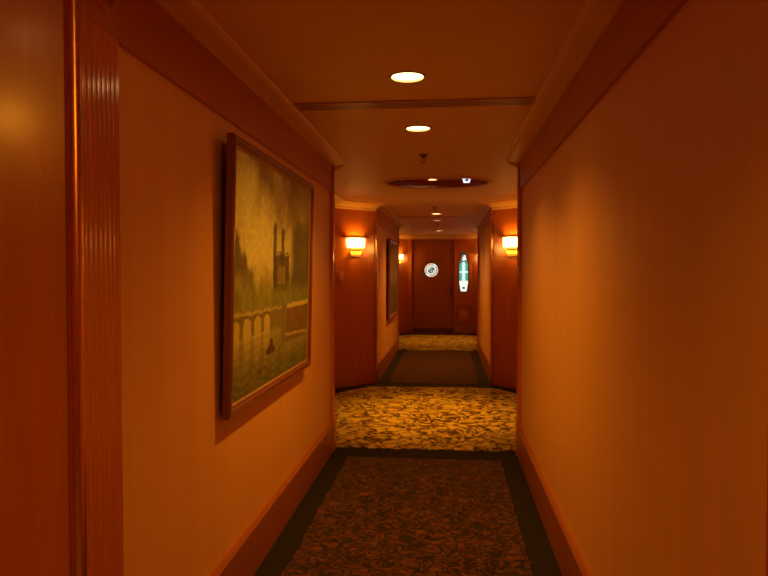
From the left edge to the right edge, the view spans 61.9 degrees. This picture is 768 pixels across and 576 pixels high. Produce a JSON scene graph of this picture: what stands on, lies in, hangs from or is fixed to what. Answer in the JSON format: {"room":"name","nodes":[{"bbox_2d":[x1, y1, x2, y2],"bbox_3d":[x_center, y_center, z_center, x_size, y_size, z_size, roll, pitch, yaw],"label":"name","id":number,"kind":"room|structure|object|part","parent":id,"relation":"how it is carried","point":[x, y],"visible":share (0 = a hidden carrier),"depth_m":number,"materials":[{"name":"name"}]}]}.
{"room":"hotel corridor","nodes":[
{"label":"hotel corridor","id":0,"kind":"room"},
{"bbox_2d":[0,0,70,575],"bbox_3d":[-1.179,0.230,1.603,0.707,2.625,0.120,-1,2,-39],"label":"door","id":1,"kind":"structure","parent":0,"point":[34,390],"depth_m":1.72,"materials":[{"name":"brown wood"}]},
{"bbox_2d":[119,46,329,575],"bbox_3d":[-0.730,0.179,3.761,0.120,2.625,3.970,0,1,6],"label":"wall","id":2,"kind":"structure","parent":0,"point":[195,480],"depth_m":2.54,"materials":[{"name":"paint"}]},
{"bbox_2d":[64,0,86,575],"bbox_3d":[-0.856,0.308,1.784,0.042,2.460,0.042,0,1,6],"label":"trim","id":3,"kind":"structure","parent":2,"relation":"attached to","point":[72,13],"depth_m":1.76,"materials":[{"name":"brown wood"}]},
{"bbox_2d":[80,0,123,575],"bbox_3d":[-0.832,0.271,1.893,0.048,2.530,0.222,0,1,6],"label":"pilaster","id":4,"kind":"object","parent":2,"relation":"attached to","point":[100,19],"visible":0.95,"depth_m":1.88,"materials":[{"name":"brown wood"}]},
{"bbox_2d":[119,0,331,190],"bbox_3d":[-0.660,-0.923,3.729,0.020,0.230,3.970,0,1,6],"label":"trim","id":5,"kind":"structure","parent":2,"relation":"attached to","point":[149,33],"depth_m":2.72,"materials":[{"name":"brown wood"}]},
{"bbox_2d":[155,0,345,165],"bbox_3d":[-0.603,-1.055,3.720,0.136,0.035,3.970,0,1,6],"label":"trim","id":6,"kind":"structure","parent":2,"relation":"attached to","point":[190,14],"depth_m":2.96,"materials":[{"name":"paint"}]},
{"bbox_2d":[222,132,313,419],"bbox_3d":[-0.625,-0.070,3.740,0.088,1.295,1.720,0,1,6],"label":"framed painting","id":7,"kind":"object","parent":2,"relation":"attached to","point":[269,215],"visible":1,"depth_m":3.44,"materials":[{"name":"paint"}]},
{"bbox_2d":[210,423,333,575],"bbox_3d":[-0.646,1.365,3.859,0.032,0.250,3.695,0,1,6],"label":"baseboard","id":8,"kind":"structure","parent":2,"relation":"attached to","point":[246,555],"depth_m":3.76,"materials":[{"name":"brown wood"}]},
{"bbox_2d":[330,165,335,450],"bbox_3d":[-0.456,0.181,5.702,0.040,2.530,0.067,0,1,6],"label":"pilaster","id":9,"kind":"object","parent":2,"relation":"attached to","point":[332,368],"visible":0.76,"depth_m":5.67,"materials":[{"name":"brown wood"}]},
{"bbox_2d":[334,192,334,366],"bbox_3d":[-0.451,0.216,5.732,0.024,2.460,0.024,0,1,6],"label":"trim","id":10,"kind":"structure","parent":2,"relation":"attached to","point":[334,192],"depth_m":5.72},
{"bbox_2d":[335,208,374,388],"bbox_3d":[-0.441,0.057,8.985,0.707,2.625,0.120,-1,2,-39],"label":"wall","id":11,"kind":"structure","parent":0,"point":[355,294],"depth_m":8.93,"materials":[{"name":"brown wood"}]},
{"bbox_2d":[338,272,343,279],"bbox_3d":[-0.585,-0.166,8.776,0.090,0.120,0.012,-1,2,-39],"label":"wall switch","id":12,"kind":"object","parent":11,"relation":"attached to","point":[340,274],"visible":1,"depth_m":8.77,"materials":[{"name":"beige plastic"}]},
{"bbox_2d":[342,236,369,256],"bbox_3d":[-0.350,-0.578,8.858,0.444,0.290,0.168,-1,2,-39],"label":"wall light","id":13,"kind":"object","parent":11,"relation":"attached to","point":[355,241],"visible":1,"depth_m":8.90,"materials":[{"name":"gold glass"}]},
{"bbox_3d":[-0.399,-0.579,8.918,0.180,0.290,0.014,-1,2,-39],"label":"plate","id":14,"kind":"part","parent":13,"relation":"part of","materials":[{"name":"white glass"}]},
{"bbox_2d":[335,164,381,210],"bbox_3d":[-0.497,-1.108,7.438,0.606,0.103,3.450,0,1,6],"label":"trim","id":15,"kind":"structure","parent":11,"relation":"attached to","point":[340,203],"depth_m":8.79,"materials":[{"name":"paint"}]},
{"bbox_2d":[378,204,403,226],"bbox_3d":[0.142,-1.230,11.166,0.136,0.035,4.100,0,1,6],"label":"trim","id":16,"kind":"structure","parent":11,"relation":"attached to","point":[382,207],"depth_m":10.61,"materials":[{"name":"paint"}]},
{"bbox_2d":[377,224,396,360],"bbox_3d":[0.015,0.005,11.207,0.120,2.625,4.100,0,1,6],"label":"wall","id":17,"kind":"structure","parent":0,"point":[387,329],"depth_m":10.39,"materials":[{"name":"paint"}]},
{"bbox_2d":[375,208,377,382],"bbox_3d":[-0.106,0.100,9.197,0.040,2.530,0.067,0,1,6],"label":"pilaster","id":18,"kind":"object","parent":17,"relation":"attached to","point":[377,208],"visible":0.72,"depth_m":9.19,"materials":[{"name":"brown wood"}]},
{"bbox_2d":[376,211,376,382],"bbox_3d":[-0.108,0.135,9.160,0.024,2.460,0.024,0,1,6],"label":"trim","id":19,"kind":"structure","parent":17,"relation":"attached to","point":[376,211],"depth_m":9.15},
{"bbox_2d":[375,208,397,237],"bbox_3d":[0.085,-1.097,11.175,0.020,0.230,4.100,0,1,6],"label":"trim","id":20,"kind":"structure","parent":17,"relation":"attached to","point":[384,221],"depth_m":10.65,"materials":[{"name":"brown wood"}]},
{"bbox_2d":[378,337,398,380],"bbox_3d":[0.091,1.192,11.228,0.032,0.250,3.980,0,1,6],"label":"baseboard","id":21,"kind":"structure","parent":17,"relation":"attached to","point":[383,363],"depth_m":10.75,"materials":[{"name":"brown wood"}]},
{"bbox_2d":[386,239,398,319],"bbox_3d":[0.165,-0.164,11.691,0.079,1.380,1.800,0,1,6],"label":"framed painting","id":22,"kind":"object","parent":17,"relation":"attached to","point":[393,247],"visible":1,"depth_m":11.59,"materials":[{"name":"brown wood"}]},
{"bbox_2d":[397,227,398,337],"bbox_3d":[0.296,0.005,13.212,0.040,2.530,0.067,0,1,6],"label":"pilaster","id":23,"kind":"object","parent":17,"relation":"attached to","point":[398,227],"visible":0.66,"depth_m":13.19,"materials":[{"name":"brown wood"}]},
{"bbox_2d":[197,0,585,234],"bbox_3d":[0.537,-1.159,7.408,2.670,0.001,18.600,0,1,6],"label":"ceiling","id":24,"kind":"structure","parent":0,"point":[313,51],"depth_m":3.15,"materials":[{"name":"paint"}]},
{"bbox_2d":[387,71,427,83],"bbox_3d":[0.118,-1.100,3.216,0.202,0.091,0.202,0,1,6],"label":"recessed light","id":25,"kind":"object","parent":24,"relation":"in","point":[406,77],"visible":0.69,"depth_m":3.23,"materials":[{"name":"white glass"}]},
{"bbox_2d":[293,97,535,110],"bbox_3d":[0.168,-1.068,3.718,1.380,0.011,0.150,0,1,6],"label":"beam","id":26,"kind":"structure","parent":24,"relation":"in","point":[505,101],"depth_m":3.70,"materials":[{"name":"wood"}]},
{"bbox_2d":[403,125,432,131],"bbox_3d":[0.233,-1.127,4.363,0.202,0.091,0.202,0,1,6],"label":"recessed light","id":27,"kind":"object","parent":24,"relation":"in","point":[414,128],"visible":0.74,"depth_m":4.37,"materials":[{"name":"white glass"}]},
{"bbox_2d":[419,154,427,162],"bbox_3d":[0.329,-1.077,5.330,0.080,0.066,0.080,0,1,6],"label":"sprinkler","id":28,"kind":"object","parent":24,"relation":"attached to","point":[423,156],"visible":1,"depth_m":5.32,"materials":[{"name":"brown metal"}]},
{"bbox_2d":[397,216,475,217],"bbox_3d":[0.915,-1.243,11.188,1.380,0.011,0.150,0,1,6],"label":"ceiling vent","id":29,"kind":"object","parent":24,"relation":"in","point":[410,216],"visible":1,"depth_m":11.14,"materials":[{"name":"metal"}]},
{"bbox_2d":[387,178,487,187],"bbox_3d":[0.584,-1.176,6.971,1.120,0.055,0.840,0,1,6],"label":"ceiling recess","id":30,"kind":"structure","parent":24,"relation":"attached to","point":[441,182],"depth_m":7.29,"materials":[{"name":"brown paint"}]},
{"bbox_2d":[462,178,470,182],"bbox_3d":[0.903,-1.179,6.999,0.100,0.050,0.100,0,1,6],"label":"light","id":31,"kind":"object","parent":30,"relation":"attached to","point":[464,180],"visible":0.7,"depth_m":6.96,"materials":[{"name":"white plastic"}]},
{"bbox_2d":[383,176,492,188],"bbox_3d":[0.584,-1.141,6.972,1.190,0.016,0.910,0,1,6],"label":"trim","id":32,"kind":"structure","parent":24,"relation":"attached to","point":[488,180],"depth_m":6.79,"materials":[{"name":"paint"}]},
{"bbox_2d":[399,239,407,333],"bbox_3d":[0.320,-0.121,16.595,0.707,2.625,0.120,-1,2,-39],"label":"wall","id":33,"kind":"structure","parent":0,"point":[403,243],"depth_m":16.68,"materials":[{"name":"brown wood"}]},
{"bbox_2d":[399,226,477,238],"bbox_3d":[1.286,-1.283,14.895,2.670,0.103,3.550,0,1,6],"label":"trim","id":34,"kind":"structure","parent":33,"relation":"attached to","point":[473,236],"depth_m":16.57,"materials":[{"name":"paint"}]},
{"bbox_2d":[253,333,561,575],"bbox_3d":[0.537,1.465,7.470,2.670,0.120,18.600,0,1,6],"label":"floor","id":35,"kind":"structure","parent":0,"point":[539,551],"depth_m":4.63,"materials":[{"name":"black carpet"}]},
{"bbox_2d":[280,456,532,575],"bbox_3d":[0.163,1.490,3.740,1.325,0.006,3.421,0,1,6],"label":"carpet runner","id":36,"kind":"object","parent":35,"relation":"on","point":[379,516],"visible":1,"depth_m":4.04,"materials":[{"name":"brown carpet"}]},
{"bbox_2d":[335,386,515,451],"bbox_3d":[0.521,1.407,7.284,2.576,0.006,3.170,0,1,6],"label":"carpet","id":37,"kind":"object","parent":35,"relation":"on","point":[387,417],"visible":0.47,"depth_m":6.93,"materials":[{"name":"carpet"}]},
{"bbox_2d":[388,350,479,384],"bbox_3d":[0.893,1.319,11.027,1.323,0.006,3.874,0,1,6],"label":"carpet runner","id":38,"kind":"object","parent":35,"relation":"on","point":[414,367],"visible":1,"depth_m":10.55,"materials":[{"name":"brown carpet"}]},
{"bbox_2d":[399,335,476,350],"bbox_3d":[1.256,1.234,14.675,2.576,0.006,3.299,0,1,6],"label":"carpet","id":39,"kind":"object","parent":35,"relation":"on","point":[406,342],"visible":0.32,"depth_m":14.50,"materials":[{"name":"carpet"}]},
{"bbox_2d":[408,239,472,333],"bbox_3d":[1.470,-0.125,16.759,1.870,2.625,0.140,0,1,6],"label":"wall","id":40,"kind":"structure","parent":0,"point":[461,244],"depth_m":16.64,"materials":[{"name":"brown wood"}]},
{"bbox_2d":[410,239,455,333],"bbox_3d":[1.282,-0.062,16.744,1.200,2.500,0.148,0,1,6],"label":"door","id":41,"kind":"structure","parent":40,"relation":"in","point":[432,299],"depth_m":16.75,"materials":[{"name":"brown wood"}]},
{"bbox_3d":[1.240,-0.468,16.764,0.390,0.371,0.008,0,1,6],"label":"glass pane","id":42,"kind":"part","parent":41,"relation":"part of","materials":[{"name":"white glass"}]},
{"bbox_3d":[1.282,1.102,16.768,1.040,0.110,0.008,0,1,6],"label":"kick plate","id":43,"kind":"part","parent":41,"relation":"part of","materials":[{"name":"brown wood"}]},
{"bbox_2d":[458,251,468,292],"bbox_3d":[2.075,-0.416,16.671,0.284,1.094,0.060,0,1,6],"label":"window","id":44,"kind":"structure","parent":40,"relation":"in","point":[463,256],"depth_m":16.66,"materials":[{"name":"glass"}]},
{"bbox_2d":[456,305,470,322],"bbox_3d":[2.069,0.670,16.639,0.400,0.480,0.024,0,1,6],"label":"wall panel","id":45,"kind":"object","parent":40,"relation":"attached to","point":[463,312],"visible":1,"depth_m":16.64,"materials":[{"name":"brown wood"}]},
{"bbox_3d":[2.069,0.700,16.643,0.180,0.180,0.018,0,1,6],"label":"plate","id":46,"kind":"part","parent":45,"relation":"part of","materials":[{"name":"brown wood"}]},
{"bbox_2d":[472,239,476,333],"bbox_3d":[2.564,-0.116,16.370,0.120,2.625,0.707,-1,2,-39],"label":"wall","id":47,"kind":"structure","parent":0,"point":[474,256],"depth_m":16.55,"materials":[{"name":"brown wood"}]},
{"bbox_2d":[479,225,490,360],"bbox_3d":[1.796,0.009,11.029,0.120,2.625,4.100,0,1,6],"label":"wall","id":48,"kind":"structure","parent":0,"point":[485,238],"depth_m":10.82,"materials":[{"name":"paint"}]},
{"bbox_2d":[477,238,477,289],"bbox_3d":[1.919,0.043,13.081,0.024,2.460,0.024,0,1,6],"label":"trim","id":49,"kind":"structure","parent":48,"relation":"attached to","point":[477,238],"depth_m":13.06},
{"bbox_2d":[477,229,478,338],"bbox_3d":[1.918,0.009,13.050,0.040,2.530,0.067,0,1,6],"label":"pilaster","id":50,"kind":"object","parent":48,"relation":"attached to","point":[477,229],"visible":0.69,"depth_m":13.03,"materials":[{"name":"brown wood"}]},
{"bbox_2d":[477,338,489,379],"bbox_3d":[1.720,1.196,11.065,0.032,0.250,3.980,0,1,6],"label":"baseboard","id":51,"kind":"structure","parent":48,"relation":"attached to","point":[484,358],"depth_m":10.77,"materials":[{"name":"brown wood"}]},
{"bbox_2d":[478,207,490,237],"bbox_3d":[1.726,-1.093,11.010,0.020,0.230,4.100,0,1,6],"label":"trim","id":52,"kind":"structure","parent":48,"relation":"attached to","point":[485,223],"depth_m":10.55,"materials":[{"name":"brown wood"}]},
{"bbox_2d":[489,208,492,384],"bbox_3d":[1.516,0.103,9.035,0.040,2.530,0.067,0,1,6],"label":"pilaster","id":53,"kind":"object","parent":48,"relation":"attached to","point":[491,208],"visible":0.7,"depth_m":9.01,"materials":[{"name":"brown wood"}]},
{"bbox_2d":[490,210,492,384],"bbox_3d":[1.510,0.139,8.998,0.024,2.460,0.024,0,1,6],"label":"trim","id":54,"kind":"structure","parent":48,"relation":"attached to","point":[491,210],"depth_m":8.99,"materials":[{"name":"brown wood"}]},
{"bbox_2d":[493,208,516,388],"bbox_3d":[1.803,0.062,8.760,0.120,2.625,0.707,-1,2,-39],"label":"wall","id":55,"kind":"structure","parent":0,"point":[504,220],"depth_m":8.84,"materials":[{"name":"brown wood"}]},
{"bbox_2d":[473,203,489,225],"bbox_3d":[1.669,-1.226,11.013,0.136,0.035,4.100,0,1,6],"label":"trim","id":56,"kind":"structure","parent":55,"relation":"attached to","point":[485,207],"depth_m":10.45,"materials":[{"name":"paint"}]},
{"bbox_2d":[486,162,517,209],"bbox_3d":[1.557,-1.103,7.232,0.606,0.103,3.450,0,1,6],"label":"trim","id":57,"kind":"structure","parent":55,"relation":"attached to","point":[510,203],"depth_m":8.70,"materials":[{"name":"paint"}]},
{"bbox_2d":[498,235,516,256],"bbox_3d":[1.691,-0.573,8.654,0.168,0.290,0.444,-1,2,-39],"label":"wall light","id":58,"kind":"object","parent":55,"relation":"attached to","point":[511,250],"visible":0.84,"depth_m":8.69,"materials":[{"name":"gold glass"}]},
{"bbox_3d":[1.751,-0.574,8.703,0.014,0.290,0.180,-1,2,-39],"label":"plate","id":59,"kind":"part","parent":58,"relation":"part of","materials":[{"name":"white glass"}]},
{"bbox_2d":[521,0,767,575],"bbox_3d":[1.020,0.191,3.270,0.120,2.625,4.600,0,1,6],"label":"wall","id":60,"kind":"structure","parent":0,"point":[644,318],"depth_m":1.87,"materials":[{"name":"paint"}]},
{"bbox_2d":[516,190,517,419],"bbox_3d":[1.167,0.220,5.570,0.024,2.460,0.024,0,1,6],"label":"trim","id":61,"kind":"structure","parent":60,"relation":"attached to","point":[517,190],"depth_m":5.55,"materials":[{"name":"brown wood"}]},
{"bbox_2d":[515,162,521,455],"bbox_3d":[1.166,0.185,5.540,0.040,2.530,0.067,0,1,6],"label":"pilaster","id":62,"kind":"object","parent":60,"relation":"attached to","point":[519,274],"visible":0.77,"depth_m":5.51,"materials":[{"name":"brown wood"}]},
{"bbox_2d":[517,427,590,575],"bbox_3d":[0.952,1.376,3.383,0.032,0.250,4.325,0,1,6],"label":"baseboard","id":63,"kind":"structure","parent":60,"relation":"attached to","point":[570,561],"depth_m":3.73,"materials":[{"name":"brown wood"}]},
{"bbox_2d":[506,0,623,162],"bbox_3d":[0.892,-1.044,3.254,0.136,0.035,4.600,0,1,6],"label":"trim","id":64,"kind":"structure","parent":60,"relation":"attached to","point":[595,16],"depth_m":2.96,"materials":[{"name":"paint"}]},
{"bbox_2d":[520,0,687,188],"bbox_3d":[0.950,-0.911,3.251,0.020,0.230,4.600,0,1,6],"label":"trim","id":65,"kind":"structure","parent":60,"relation":"attached to","point":[636,23],"depth_m":2.55,"materials":[{"name":"brown wood"}]},
{"bbox_2d":[766,447,767,575],"bbox_3d":[0.723,0.289,1.105,0.040,2.530,0.222,0,1,6],"label":"pilaster","id":66,"kind":"object","parent":60,"relation":"attached to","point":[767,447],"depth_m":1.21,"materials":[{"name":"brown wood"}]}
]}

